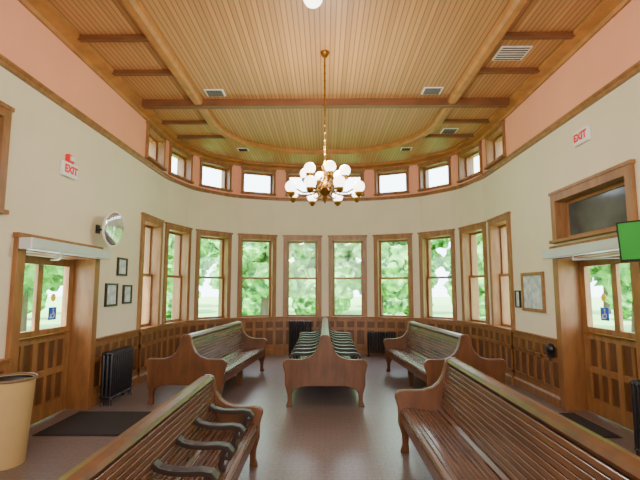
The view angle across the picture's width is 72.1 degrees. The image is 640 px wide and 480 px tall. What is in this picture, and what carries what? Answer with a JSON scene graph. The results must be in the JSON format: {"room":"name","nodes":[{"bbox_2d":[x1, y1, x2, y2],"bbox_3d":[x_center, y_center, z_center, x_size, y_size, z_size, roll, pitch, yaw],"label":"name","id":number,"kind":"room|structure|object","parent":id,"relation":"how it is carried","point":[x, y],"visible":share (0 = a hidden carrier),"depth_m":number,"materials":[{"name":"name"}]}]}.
{"room":"train station waiting room","nodes":[
{"label":"train station waiting room","id":0,"kind":"room"},
{"bbox_2d":[0,0,145,358],"bbox_3d":[-3.364,-0.482,2.403,0.380,4.680,10.596,0,-6,1],"label":"wall","id":1,"kind":"structure","parent":0,"point":[40,201],"depth_m":5.39,"materials":[{"name":"beige paint"}]},
{"bbox_2d":[0,358,11,373],"bbox_3d":[-3.159,1.174,0.642,0.085,0.805,7.460,0,-6,1],"label":"trim","id":2,"kind":"structure","parent":1,"relation":"attached to","point":[4,361],"depth_m":4.33,"materials":[{"name":"brown wood"}]},
{"bbox_2d":[0,100,14,214],"bbox_3d":[-3.276,-0.866,3.739,0.405,1.092,1.360,0,-6,1],"label":"window","id":3,"kind":"structure","parent":1,"relation":"in","point":[6,110],"depth_m":4.34,"materials":[{"name":"brown wood"}]},
{"bbox_2d":[17,255,74,424],"bbox_3d":[-3.366,1.180,5.237,0.107,1.970,1.400,0,-6,1],"label":"door","id":4,"kind":"structure","parent":1,"relation":"in","point":[43,352],"depth_m":5.45,"materials":[{"name":"brown wood"}]},
{"bbox_2d":[5,232,102,408],"bbox_3d":[-3.292,1.090,5.246,0.455,2.170,1.710,0,-6,1],"label":"trim","id":5,"kind":"structure","parent":1,"relation":"attached to","point":[81,363],"depth_m":5.88,"materials":[{"name":"brown wood"}]},
{"bbox_2d":[19,237,110,260],"bbox_3d":[-3.157,0.152,5.346,0.414,0.182,1.670,0,-6,1],"label":"operator","id":6,"kind":"object","parent":1,"relation":"attached to","point":[27,243],"visible":1,"depth_m":5.05,"materials":[{"name":"silver metal"}]},
{"bbox_2d":[60,160,77,179],"bbox_3d":[-3.110,-0.863,5.462,0.054,0.180,0.300,0,-6,1],"label":"exit sign","id":7,"kind":"object","parent":1,"relation":"attached to","point":[67,169],"visible":1,"depth_m":5.41,"materials":[{"name":"white plastic"}]},
{"bbox_2d":[65,154,74,163],"bbox_3d":[-3.100,-1.007,5.477,0.075,0.100,0.120,0,-6,1],"label":"fire alarm strobe","id":8,"kind":"object","parent":1,"relation":"attached to","point":[69,158],"visible":0.93,"depth_m":5.44,"materials":[{"name":"red plastic"}]},
{"bbox_2d":[95,211,123,246],"bbox_3d":[-2.991,-0.154,6.240,0.260,0.503,0.504,-1,-6,11],"label":"convex mirror","id":9,"kind":"object","parent":1,"relation":"attached to","point":[112,229],"visible":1,"depth_m":6.16,"materials":[{"name":"silver glass"}]},
{"bbox_2d":[104,283,118,306],"bbox_3d":[-3.108,0.816,6.556,0.030,0.340,0.360,0,-6,1],"label":"picture frame","id":10,"kind":"object","parent":1,"relation":"attached to","point":[111,289],"visible":1,"depth_m":6.55,"materials":[{"name":"wood"}]},
{"bbox_2d":[107,285,115,303],"bbox_3d":[-3.117,0.816,6.556,0.012,0.280,0.300,0,-6,1],"label":"print","id":11,"kind":"object","parent":10,"relation":"attached to","point":[111,289],"depth_m":6.57,"materials":[{"name":"paper"}]},
{"bbox_2d":[92,375,138,406],"bbox_3d":[-3.094,2.269,6.692,0.055,0.140,1.466,0,-6,1],"label":"baseboard","id":12,"kind":"structure","parent":1,"relation":"attached to","point":[135,380],"depth_m":6.13,"materials":[{"name":"brown wood"}]},
{"bbox_2d":[93,329,141,394],"bbox_3d":[-3.089,1.839,6.739,0.085,0.805,1.466,0,-6,1],"label":"trim","id":13,"kind":"structure","parent":1,"relation":"attached to","point":[128,338],"depth_m":6.55,"materials":[{"name":"brown wood"}]},
{"bbox_2d":[116,257,127,275],"bbox_3d":[-3.104,0.422,6.911,0.030,0.280,0.320,0,-6,1],"label":"picture frame","id":14,"kind":"object","parent":1,"relation":"attached to","point":[122,263],"visible":1,"depth_m":6.89,"materials":[{"name":"paper"}]},
{"bbox_2d":[119,260,125,273],"bbox_3d":[-3.113,0.422,6.911,0.012,0.220,0.260,0,-6,1],"label":"print","id":15,"kind":"object","parent":14,"relation":"attached to","point":[122,263],"depth_m":6.92,"materials":[{"name":"paper"}]},
{"bbox_2d":[122,285,132,303],"bbox_3d":[-3.102,0.873,7.083,0.030,0.300,0.300,0,-6,1],"label":"picture frame","id":16,"kind":"object","parent":1,"relation":"attached to","point":[126,289],"visible":1,"depth_m":7.06,"materials":[{"name":"paper"}]},
{"bbox_2d":[125,287,130,301],"bbox_3d":[-3.111,0.873,7.083,0.012,0.240,0.240,0,-6,1],"label":"print","id":17,"kind":"object","parent":16,"relation":"attached to","point":[127,289],"depth_m":7.11,"materials":[{"name":"paper"}]},
{"bbox_2d":[136,212,164,332],"bbox_3d":[-3.226,0.594,8.036,0.405,2.062,0.990,0,-6,1],"label":"window","id":18,"kind":"structure","parent":1,"relation":"in","point":[151,236],"depth_m":8.36,"materials":[{"name":"brown wood"}]},
{"bbox_2d":[145,121,166,170],"bbox_3d":[-3.226,-1.745,8.291,0.405,0.667,0.900,0,-6,1],"label":"window","id":19,"kind":"structure","parent":1,"relation":"in","point":[155,148],"depth_m":8.57,"materials":[{"name":"brown wood"}]},
{"bbox_2d":[0,54,639,201],"bbox_3d":[0.046,-1.773,4.217,6.400,0.080,14.000,0,-6,1],"label":"trim","id":20,"kind":"structure","parent":1,"relation":"attached to","point":[5,63],"depth_m":6.17,"materials":[{"name":"brown wood"}]},
{"bbox_2d":[18,0,631,170],"bbox_3d":[0.046,-2.573,4.304,6.400,0.110,14.000,0,-6,1],"label":"trim","id":21,"kind":"structure","parent":1,"relation":"attached to","point":[42,10],"depth_m":6.36,"materials":[{"name":"brown wood"}]},
{"bbox_2d":[0,355,635,479],"bbox_3d":[0.048,2.105,3.985,7.160,0.120,14.380,0,-6,1],"label":"floor","id":22,"kind":"structure","parent":0,"point":[325,434],"depth_m":4.97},
{"bbox_2d":[0,372,38,470],"bbox_3d":[-2.897,1.660,4.057,0.472,0.779,0.472,0,-6,1],"label":"trash can","id":23,"kind":"object","parent":22,"relation":"on","point":[17,389],"visible":1,"depth_m":3.96,"materials":[{"name":"beige plastic"}]},
{"bbox_2d":[32,411,150,435],"bbox_3d":[-2.598,2.175,5.245,1.060,0.012,0.940,0,-6,1],"label":"door mat","id":24,"kind":"object","parent":22,"relation":"on","point":[81,423],"visible":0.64,"depth_m":5.15,"materials":[{"name":"black rubber"}]},
{"bbox_2d":[100,346,133,405],"bbox_3d":[-2.925,1.946,6.402,0.172,0.720,0.764,0,-6,1],"label":"radiator","id":25,"kind":"object","parent":22,"relation":"on","point":[117,364],"visible":1,"depth_m":6.18,"materials":[{"name":"metal"}]},
{"bbox_2d":[57,374,262,479],"bbox_3d":[-0.830,1.467,2.390,0.582,0.802,3.350,0,-6,1],"label":"bench","id":26,"kind":"object","parent":22,"relation":"on","point":[164,444],"visible":1,"depth_m":2.96,"materials":[{"name":"brown wood"}]},
{"bbox_2d":[145,321,266,404],"bbox_3d":[-1.731,1.931,7.349,1.160,0.955,2.600,-1,-6,6],"label":"bench","id":27,"kind":"object","parent":22,"relation":"on","point":[223,352],"visible":0.98,"depth_m":6.20,"materials":[{"name":"brown wood"}]},
{"bbox_2d":[288,320,311,355],"bbox_3d":[-0.435,2.353,10.593,0.640,0.820,0.172,0,-6,1],"label":"radiator","id":28,"kind":"object","parent":22,"relation":"on","point":[293,335],"visible":0.47,"depth_m":10.54,"materials":[{"name":"metal"}]},
{"bbox_2d":[283,317,367,406],"bbox_3d":[0.091,1.986,7.855,1.160,0.955,3.750,0,-6,1],"label":"bench","id":29,"kind":"object","parent":22,"relation":"on","point":[324,356],"visible":1,"depth_m":6.00,"materials":[{"name":"brown wood"}]},
{"bbox_2d":[367,331,395,356],"bbox_3d":[1.492,2.450,10.373,0.764,0.580,0.172,-1,-6,9],"label":"radiator","id":30,"kind":"object","parent":22,"relation":"on","point":[373,335],"visible":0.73,"depth_m":10.33,"materials":[{"name":"metal"}]},
{"bbox_2d":[383,321,506,386],"bbox_3d":[1.902,1.926,7.308,1.160,0.955,2.600,0,-6,-4],"label":"bench","id":31,"kind":"object","parent":22,"relation":"on","point":[423,349],"visible":0.84,"depth_m":6.74,"materials":[{"name":"brown wood"}]},
{"bbox_2d":[394,357,639,479],"bbox_3d":[1.300,1.423,2.471,1.160,0.907,3.850,0,-6,1],"label":"bench","id":32,"kind":"object","parent":22,"relation":"on","point":[516,436],"visible":1,"depth_m":2.95,"materials":[{"name":"brown wood"}]},
{"bbox_2d":[559,413,622,437],"bbox_3d":[2.722,2.168,5.185,1.060,0.012,0.940,0,-6,1],"label":"door mat","id":33,"kind":"object","parent":22,"relation":"on","point":[593,427],"visible":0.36,"depth_m":5.09,"materials":[{"name":"black rubber"}]},
{"bbox_2d":[629,379,639,456],"bbox_3d":[3.015,1.646,3.748,0.172,0.740,0.826,0,-6,1],"label":"radiator","id":34,"kind":"object","parent":22,"relation":"on","point":[635,383],"visible":0.95,"depth_m":4.10,"materials":[{"name":"metal"}]},
{"bbox_2d":[46,0,602,164],"bbox_3d":[0.048,-2.707,4.510,7.160,0.200,14.380,0,-6,1],"label":"ceiling","id":35,"kind":"structure","parent":0,"point":[246,49],"depth_m":5.89,"materials":[{"name":"brown wood"}]},
{"bbox_2d":[78,34,148,42],"bbox_3d":[-2.527,-2.478,5.410,0.870,0.060,0.070,0,-6,1],"label":"trim","id":36,"kind":"structure","parent":35,"relation":"attached to","point":[119,37],"depth_m":5.38,"materials":[{"name":"brown wood"}]},
{"bbox_2d":[112,69,172,75],"bbox_3d":[-2.517,-2.384,6.275,0.870,0.060,0.070,0,-6,1],"label":"trim","id":37,"kind":"structure","parent":35,"relation":"attached to","point":[167,72],"depth_m":6.24,"materials":[{"name":"brown wood"}]},
{"bbox_2d":[161,120,208,124],"bbox_3d":[-2.492,-2.178,8.163,0.877,0.060,0.070,0,-6,1],"label":"trim","id":38,"kind":"structure","parent":35,"relation":"attached to","point":[165,122],"depth_m":8.13,"materials":[{"name":"brown wood"}]},
{"bbox_2d":[204,89,225,96],"bbox_3d":[-1.663,-2.328,6.973,0.300,0.020,0.240,0,-6,1],"label":"ceiling vent","id":39,"kind":"object","parent":35,"relation":"in","point":[209,92],"visible":1,"depth_m":6.96,"materials":[{"name":"metal"}]},
{"bbox_2d":[237,148,248,150],"bbox_3d":[-1.719,-2.016,9.826,0.240,0.020,0.200,0,-6,1],"label":"ceiling vent","id":40,"kind":"object","parent":35,"relation":"in","point":[238,149],"visible":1,"depth_m":9.78,"materials":[{"name":"metal"}]},
{"bbox_2d":[304,0,321,8],"bbox_3d":[-0.072,-2.492,4.498,0.200,0.230,0.200,0,-6,1],"label":"ceiling light","id":41,"kind":"object","parent":35,"relation":"attached to","point":[312,4],"visible":1,"depth_m":4.46,"materials":[{"name":"white glass"}]},
{"bbox_2d":[285,50,364,205],"bbox_3d":[0.062,-1.464,5.672,0.980,2.020,0.980,0,-6,1],"label":"chandelier","id":42,"kind":"object","parent":35,"relation":"hanging from","point":[324,188],"visible":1,"depth_m":5.50,"materials":[{"name":"white glass"}]},
{"bbox_2d":[142,98,509,108],"bbox_3d":[0.079,-2.247,7.246,6.000,0.120,0.120,0,-6,1],"label":"beam","id":43,"kind":"structure","parent":35,"relation":"attached to","point":[330,102],"depth_m":7.20,"materials":[{"name":"brown wood"}]},
{"bbox_2d":[400,147,411,150],"bbox_3d":[1.914,-2.021,9.785,0.240,0.020,0.200,0,-6,1],"label":"ceiling vent","id":44,"kind":"object","parent":35,"relation":"in","point":[402,148],"visible":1,"depth_m":9.76,"materials":[{"name":"metal"}]},
{"bbox_2d":[421,87,443,94],"bbox_3d":[1.758,-2.336,6.899,0.300,0.020,0.240,0,-6,1],"label":"ceiling vent","id":45,"kind":"object","parent":35,"relation":"in","point":[427,90],"visible":1,"depth_m":6.88,"materials":[{"name":"metal"}]},
{"bbox_2d":[440,128,458,132],"bbox_3d":[2.543,-2.144,8.654,0.300,0.020,0.260,0,-6,1],"label":"ceiling vent","id":46,"kind":"object","parent":35,"relation":"in","point":[444,130],"visible":1,"depth_m":8.62,"materials":[{"name":"metal"}]},
{"bbox_2d":[442,119,489,123],"bbox_3d":[2.671,-2.184,8.105,0.877,0.060,0.070,0,-6,1],"label":"trim","id":47,"kind":"structure","parent":35,"relation":"attached to","point":[446,121],"depth_m":8.07,"materials":[{"name":"brown wood"}]},
{"bbox_2d":[478,67,539,73],"bbox_3d":[2.653,-2.390,6.216,0.870,0.060,0.070,0,-6,1],"label":"trim","id":48,"kind":"structure","parent":35,"relation":"attached to","point":[523,70],"depth_m":6.18,"materials":[{"name":"brown wood"}]},
{"bbox_2d":[492,46,532,59],"bbox_3d":[2.526,-2.456,5.796,0.400,0.020,0.340,0,-6,1],"label":"ceiling vent","id":49,"kind":"object","parent":35,"relation":"in","point":[505,52],"visible":1,"depth_m":5.77,"materials":[{"name":"metal"}]},
{"bbox_2d":[502,32,574,39],"bbox_3d":[2.643,-2.484,5.351,0.870,0.060,0.070,0,-6,1],"label":"trim","id":50,"kind":"structure","parent":35,"relation":"attached to","point":[509,35],"depth_m":5.32,"materials":[{"name":"brown wood"}]},
{"bbox_2d":[143,139,508,323],"bbox_3d":[0.108,0.293,9.511,7.160,4.680,3.784,0,-6,1],"label":"wall","id":51,"kind":"structure","parent":0,"point":[485,199],"depth_m":10.50,"materials":[{"name":"beige paint"}]},
{"bbox_2d":[162,222,192,326],"bbox_3d":[-3.097,0.718,9.172,0.405,2.062,0.987,-2,-6,14],"label":"window","id":52,"kind":"structure","parent":51,"relation":"in","point":[183,234],"depth_m":9.48,"materials":[{"name":"brown wood"}]},
{"bbox_2d":[168,142,193,183],"bbox_3d":[-3.097,-1.621,9.427,0.405,0.667,0.897,-2,-6,14],"label":"window","id":53,"kind":"structure","parent":51,"relation":"in","point":[184,158],"depth_m":9.69,"materials":[{"name":"brown wood"}]},
{"bbox_2d":[176,135,226,138],"bbox_3d":[-2.382,-2.091,8.957,1.058,0.060,0.070,0,-6,1],"label":"trim","id":54,"kind":"structure","parent":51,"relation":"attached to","point":[178,136],"depth_m":8.93,"materials":[{"name":"brown wood"}]},
{"bbox_2d":[194,229,232,322],"bbox_3d":[-2.542,0.828,10.184,0.405,2.062,0.986,-6,-9,43],"label":"window","id":55,"kind":"structure","parent":51,"relation":"in","point":[225,255],"depth_m":10.33,"materials":[{"name":"brown wood"}]},
{"bbox_2d":[199,157,232,191],"bbox_3d":[-2.542,-1.510,10.439,0.405,0.667,0.896,-6,-9,43],"label":"window","id":56,"kind":"structure","parent":51,"relation":"in","point":[226,174],"depth_m":10.49,"materials":[{"name":"brown wood"}]},
{"bbox_2d":[237,233,277,319],"bbox_3d":[-1.575,0.898,10.819,0.988,2.062,0.405,2,-7,-21],"label":"window","id":57,"kind":"structure","parent":51,"relation":"in","point":[260,238],"depth_m":10.77,"materials":[{"name":"brown wood"}]},
{"bbox_2d":[241,166,276,195],"bbox_3d":[-1.575,-1.441,11.074,0.898,0.667,0.405,2,-7,-21],"label":"window","id":58,"kind":"structure","parent":51,"relation":"in","point":[271,173],"depth_m":11.00,"materials":[{"name":"brown wood"}]},
{"bbox_2d":[282,235,321,318],"bbox_3d":[-0.446,0.923,11.056,0.989,2.062,0.405,0,-6,-4],"label":"window","id":59,"kind":"structure","parent":51,"relation":"in","point":[317,239],"depth_m":10.96,"materials":[{"name":"brown wood"}]},
{"bbox_2d":[285,170,319,196],"bbox_3d":[-0.446,-1.415,11.311,0.899,0.667,0.405,0,-6,-4],"label":"window","id":60,"kind":"structure","parent":51,"relation":"in","point":[289,173],"depth_m":11.17,"materials":[{"name":"brown wood"}]},
{"bbox_2d":[120,0,529,155],"bbox_3d":[0.038,-2.647,3.674,4.320,0.100,12.730,0,-6,1],"label":"trim","id":61,"kind":"structure","parent":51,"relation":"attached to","point":[514,8],"depth_m":6.29,"materials":[{"name":"brown wood"}]},
{"bbox_2d":[138,349,513,383],"bbox_3d":[0.106,2.529,9.076,6.400,0.140,3.404,0,-6,1],"label":"baseboard","id":62,"kind":"structure","parent":51,"relation":"attached to","point":[142,377],"depth_m":10.55,"materials":[{"name":"brown wood"}]},
{"bbox_2d":[138,316,514,375],"bbox_3d":[0.106,2.100,9.128,6.420,0.805,3.414,0,-6,1],"label":"wainscoting","id":63,"kind":"structure","parent":51,"relation":"attached to","point":[487,342],"depth_m":9.62,"materials":[{"name":"brown wood"}]},
{"bbox_2d":[330,170,364,196],"bbox_3d":[0.699,-1.417,11.298,0.899,0.667,0.405,-1,-6,5],"label":"window","id":64,"kind":"structure","parent":51,"relation":"in","point":[353,173],"depth_m":11.15,"materials":[{"name":"brown wood"}]},
{"bbox_2d":[328,235,367,318],"bbox_3d":[0.699,0.922,11.043,0.989,2.062,0.405,-1,-6,5],"label":"window","id":65,"kind":"structure","parent":51,"relation":"in","point":[332,239],"depth_m":10.96,"materials":[{"name":"brown wood"}]},
{"bbox_2d":[373,166,409,195],"bbox_3d":[1.823,-1.445,11.035,0.898,0.667,0.405,-3,-7,22],"label":"window","id":66,"kind":"structure","parent":51,"relation":"in","point":[405,169],"depth_m":10.95,"materials":[{"name":"brown wood"}]},
{"bbox_2d":[372,233,413,319],"bbox_3d":[1.823,0.893,10.780,0.988,2.062,0.405,-3,-7,22],"label":"window","id":67,"kind":"structure","parent":51,"relation":"in","point":[403,237],"depth_m":10.74,"materials":[{"name":"brown wood"}]},
{"bbox_2d":[417,156,451,191],"bbox_3d":[2.775,-1.517,10.379,0.405,0.667,0.896,6,-8,-42],"label":"window","id":68,"kind":"structure","parent":51,"relation":"in","point":[423,168],"depth_m":10.43,"materials":[{"name":"brown wood"}]},
{"bbox_2d":[417,229,456,322],"bbox_3d":[2.775,0.822,10.124,0.405,2.062,0.986,6,-8,-42],"label":"window","id":69,"kind":"structure","parent":51,"relation":"in","point":[425,270],"depth_m":10.28,"materials":[{"name":"brown wood"}]},
{"bbox_2d":[424,134,473,137],"bbox_3d":[2.579,-2.097,8.901,1.058,0.060,0.070,0,-6,1],"label":"beam","id":70,"kind":"structure","parent":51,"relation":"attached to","point":[429,135],"depth_m":8.87,"materials":[{"name":"brown wood"}]},
{"bbox_2d":[457,141,482,182],"bbox_3d":[3.306,-1.629,9.355,0.405,0.667,0.897,1,-6,-13],"label":"window","id":71,"kind":"structure","parent":51,"relation":"in","point":[465,157],"depth_m":9.61,"materials":[{"name":"brown wood"}]},
{"bbox_2d":[458,221,489,326],"bbox_3d":[3.306,0.710,9.100,0.405,2.062,0.987,1,-6,-13],"label":"window","id":72,"kind":"structure","parent":51,"relation":"in","point":[470,310],"depth_m":9.41,"materials":[{"name":"brown wood"}]},
{"bbox_2d":[505,0,639,338],"bbox_3d":[3.416,-0.491,2.326,0.380,4.680,10.596,0,-6,1],"label":"wall","id":73,"kind":"structure","parent":0,"point":[553,163],"depth_m":5.92,"materials":[{"name":"beige paint"}]},
{"bbox_2d":[484,120,506,169],"bbox_3d":[3.408,-1.753,8.216,0.405,0.667,0.900,0,-6,1],"label":"window","id":74,"kind":"structure","parent":73,"relation":"in","point":[495,140],"depth_m":8.51,"materials":[{"name":"brown wood"}]},
{"bbox_2d":[487,211,515,332],"bbox_3d":[3.408,0.586,7.961,0.405,2.062,0.990,0,-6,1],"label":"window","id":75,"kind":"structure","parent":73,"relation":"in","point":[499,227],"depth_m":8.29,"materials":[{"name":"brown wood"}]},
{"bbox_2d":[514,290,521,307],"bbox_3d":[3.267,0.973,7.261,0.030,0.280,0.180,0,-6,1],"label":"picture frame","id":76,"kind":"object","parent":73,"relation":"attached to","point":[518,304],"visible":1,"depth_m":7.25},
{"bbox_2d":[516,292,518,305],"bbox_3d":[3.276,0.973,7.260,0.012,0.240,0.140,0,-6,1],"label":"print","id":77,"kind":"object","parent":76,"relation":"attached to","point":[517,293],"depth_m":7.28,"materials":[{"name":"paper"}]},
{"bbox_2d":[520,271,545,312],"bbox_3d":[3.261,0.796,6.747,0.030,0.600,0.720,0,-6,1],"label":"picture frame","id":78,"kind":"object","parent":73,"relation":"attached to","point":[533,295],"visible":1,"depth_m":6.72,"materials":[{"name":"brown wood"}]},
{"bbox_2d":[523,275,541,308],"bbox_3d":[3.270,0.796,6.747,0.012,0.500,0.620,0,-6,1],"label":"print","id":79,"kind":"object","parent":78,"relation":"attached to","point":[532,284],"depth_m":6.76,"materials":[{"name":"paper"}]},
{"bbox_2d":[510,329,559,396],"bbox_3d":[3.245,1.831,6.667,0.085,0.805,1.466,0,-6,1],"label":"wainscoting","id":80,"kind":"structure","parent":73,"relation":"attached to","point":[532,363],"depth_m":6.62,"materials":[{"name":"brown wood"}]},
{"bbox_2d":[513,376,560,407],"bbox_3d":[3.251,2.261,6.620,0.055,0.140,1.466,0,-6,1],"label":"baseboard","id":81,"kind":"structure","parent":73,"relation":"attached to","point":[537,391],"depth_m":6.49,"materials":[{"name":"brown wood"}]},
{"bbox_2d":[546,343,554,357],"bbox_3d":[3.198,1.537,6.133,0.075,0.195,0.150,0,-6,1],"label":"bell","id":82,"kind":"object","parent":73,"relation":"attached to","point":[550,349],"visible":1,"depth_m":6.09,"materials":[{"name":"black metal"}]},
{"bbox_2d":[542,237,619,260],"bbox_3d":[3.277,0.144,5.274,0.414,0.182,1.670,0,-6,1],"label":"operator","id":83,"kind":"object","parent":73,"relation":"attached to","point":[607,245],"visible":0.72,"depth_m":5.17,"materials":[{"name":"silver metal"}]},
{"bbox_2d":[573,125,590,146],"bbox_3d":[3.231,-1.278,5.434,0.054,0.180,0.300,0,-6,1],"label":"exit sign","id":84,"kind":"object","parent":73,"relation":"attached to","point":[583,135],"visible":1,"depth_m":5.39,"materials":[{"name":"white plastic"}]},
{"bbox_2d":[548,159,638,243],"bbox_3d":[3.378,-0.390,5.331,0.405,0.712,1.680,0,-6,1],"label":"window","id":85,"kind":"structure","parent":73,"relation":"in","point":[591,206],"depth_m":5.31,"materials":[{"name":"brown wood"}]},
{"bbox_2d":[549,235,639,410],"bbox_3d":[3.413,1.082,5.170,0.455,2.170,1.710,0,-6,1],"label":"trim","id":86,"kind":"structure","parent":73,"relation":"attached to","point":[566,274],"depth_m":5.85,"materials":[{"name":"brown wood"}]},
{"bbox_2d":[579,255,637,430],"bbox_3d":[3.487,1.171,5.159,0.107,1.970,1.400,0,-6,1],"label":"door","id":87,"kind":"structure","parent":73,"relation":"in","point":[610,355],"depth_m":5.32,"materials":[{"name":"brown wood"}]},
{"bbox_2d":[616,220,639,261],"bbox_3d":[3.111,-0.003,3.954,0.292,0.381,0.680,4,-7,-31],"label":"television","id":88,"kind":"object","parent":73,"relation":"attached to","point":[628,232],"visible":1,"depth_m":4.09,"materials":[{"name":"black plastic"}]},
{"label":"outside","id":89,"kind":"structure","parent":0,"visible":0},
{"bbox_2d":[27,297,634,332],"bbox_3d":[0.399,5.719,34.581,140.000,0.330,110.000,0,-6,1],"label":"lawn","id":90,"kind":"structure","parent":89,"point":[208,306],"depth_m":33.34,"materials":[{"name":"green plant"}]},
{"bbox_2d":[27,292,47,313],"bbox_3d":[-17.293,3.152,24.746,3.665,2.631,2.722,0,-6,1],"label":"shrub","id":91,"kind":"object","parent":90,"relation":"on","point":[44,297],"visible":0.09,"depth_m":24.74,"materials":[{"name":"green plant"}]},
{"bbox_2d":[20,264,63,331],"bbox_3d":[-7.944,0.301,11.711,3.842,5.467,3.771,0,-6,1],"label":"tree","id":92,"kind":"object","parent":90,"relation":"on","point":[52,275],"visible":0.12,"depth_m":11.44,"materials":[{"name":"green plant"}]},
{"bbox_2d":[30,279,62,299],"bbox_3d":[-12.097,1.038,18.201,4.667,5.410,4.240,0,-6,-4],"label":"tree","id":93,"kind":"object","parent":90,"relation":"on","point":[53,289],"visible":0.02,"depth_m":18.48,"materials":[{"name":"green plant"}]},
{"bbox_2d":[166,291,200,318],"bbox_3d":[-8.601,3.111,24.710,3.637,2.704,2.577,0,-6,1],"label":"shrub","id":94,"kind":"object","parent":90,"relation":"on","point":[169,295],"visible":0.06,"depth_m":23.64,"materials":[{"name":"green plant"}]},
{"bbox_2d":[167,234,209,292],"bbox_3d":[-7.285,1.222,19.967,4.076,5.428,4.252,3,-7,-29],"label":"tree","id":95,"kind":"object","parent":90,"relation":"on","point":[204,247],"visible":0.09,"depth_m":19.14,"materials":[{"name":"green plant"}]},
{"bbox_2d":[204,239,219,269],"bbox_3d":[-13.337,1.292,42.658,8.437,10.202,8.250,5,-8,-37],"label":"tree","id":96,"kind":"object","parent":90,"relation":"on","point":[213,252],"visible":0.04,"depth_m":41.25,"materials":[{"name":"green plant"}]},
{"bbox_2d":[214,240,219,249],"bbox_3d":[-4.583,1.703,30.288,5.414,6.706,5.376,4,-7,-30],"label":"tree","id":97,"kind":"object","parent":90,"relation":"on","point":[217,242],"visible":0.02,"depth_m":29.34,"materials":[{"name":"green plant"}]},
{"bbox_2d":[242,288,261,314],"bbox_3d":[-3.974,3.241,25.530,3.480,2.624,2.663,0,-6,1],"label":"shrub","id":98,"kind":"object","parent":90,"relation":"on","point":[250,306],"visible":0.3,"depth_m":24.46,"materials":[{"name":"green plant"}]},
{"bbox_2d":[208,242,314,314],"bbox_3d":[-2.343,1.199,19.079,4.189,5.281,3.881,-1,-6,10],"label":"tree","id":99,"kind":"object","parent":90,"relation":"on","point":[255,254],"visible":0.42,"depth_m":18.34,"materials":[{"name":"green plant"}]},
{"bbox_2d":[292,279,353,313],"bbox_3d":[0.141,3.188,24.606,3.564,2.528,2.640,0,-6,1],"label":"shrub","id":100,"kind":"object","parent":90,"relation":"on","point":[343,296],"visible":0.41,"depth_m":23.82,"materials":[{"name":"green plant"}]},
{"bbox_2d":[295,243,360,294],"bbox_3d":[0.966,1.663,30.712,5.147,6.878,5.864,3,-7,-26],"label":"tree","id":101,"kind":"object","parent":90,"relation":"on","point":[309,269],"visible":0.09,"depth_m":29.78,"materials":[{"name":"green plant"}]},
{"bbox_2d":[335,242,407,314],"bbox_3d":[3.122,1.345,20.053,4.084,5.202,4.172,4,-7,-32],"label":"tree","id":102,"kind":"object","parent":90,"relation":"on","point":[394,254],"visible":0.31,"depth_m":18.83,"materials":[{"name":"green plant"}]},
{"bbox_2d":[383,297,433,314],"bbox_3d":[4.757,3.257,25.584,3.706,2.603,2.567,0,-6,1],"label":"shrub","id":103,"kind":"object","parent":90,"relation":"on","point":[393,305],"visible":0.16,"depth_m":24.61,"materials":[{"name":"green plant"}]},
{"bbox_2d":[431,238,450,287],"bbox_3d":[6.942,1.525,29.959,5.078,6.988,4.785,-3,-7,29],"label":"tree","id":104,"kind":"object","parent":90,"relation":"on","point":[437,261],"visible":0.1,"depth_m":29.70,"materials":[{"name":"green plant"}]},
{"bbox_2d":[443,234,483,298],"bbox_3d":[7.162,1.077,18.951,4.411,5.494,3.986,3,-7,-29],"label":"tree","id":105,"kind":"object","parent":90,"relation":"on","point":[447,258],"visible":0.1,"depth_m":18.10,"materials":[{"name":"green plant"}]},
{"bbox_2d":[451,294,484,316],"bbox_3d":[9.114,3.111,24.523,3.582,2.664,2.750,0,-6,1],"label":"shrub","id":106,"kind":"object","parent":90,"relation":"on","point":[481,298],"visible":0.09,"depth_m":23.33,"materials":[{"name":"green plant"}]},
{"bbox_2d":[590,272,610,313],"bbox_3d":[20.050,1.330,30.905,5.846,7.580,6.372,1,-6,-10],"label":"tree","id":107,"kind":"object","parent":90,"relation":"on","point":[605,304],"visible":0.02,"depth_m":30.42,"materials":[{"name":"green plant"}]},
{"bbox_2d":[589,263,630,295],"bbox_3d":[8.650,0.305,11.179,4.018,5.343,3.754,1,-6,-9],"label":"tree","id":108,"kind":"object","parent":90,"relation":"on","point":[602,274],"visible":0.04,"depth_m":11.53,"materials":[{"name":"green plant"}]},
{"bbox_2d":[606,293,631,318],"bbox_3d":[17.959,3.149,24.288,3.689,2.537,2.587,0,-6,1],"label":"shrub","id":109,"kind":"object","parent":90,"relation":"on","point":[626,303],"visible":0.17,"depth_m":24.01,"materials":[{"name":"green plant"}]},
{"bbox_2d":[622,288,634,331],"bbox_3d":[12.942,0.765,17.710,4.523,5.845,4.477,-3,-7,26],"label":"tree","id":110,"kind":"object","parent":90,"relation":"on","point":[629,290],"visible":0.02,"depth_m":17.49,"materials":[{"name":"green plant"}]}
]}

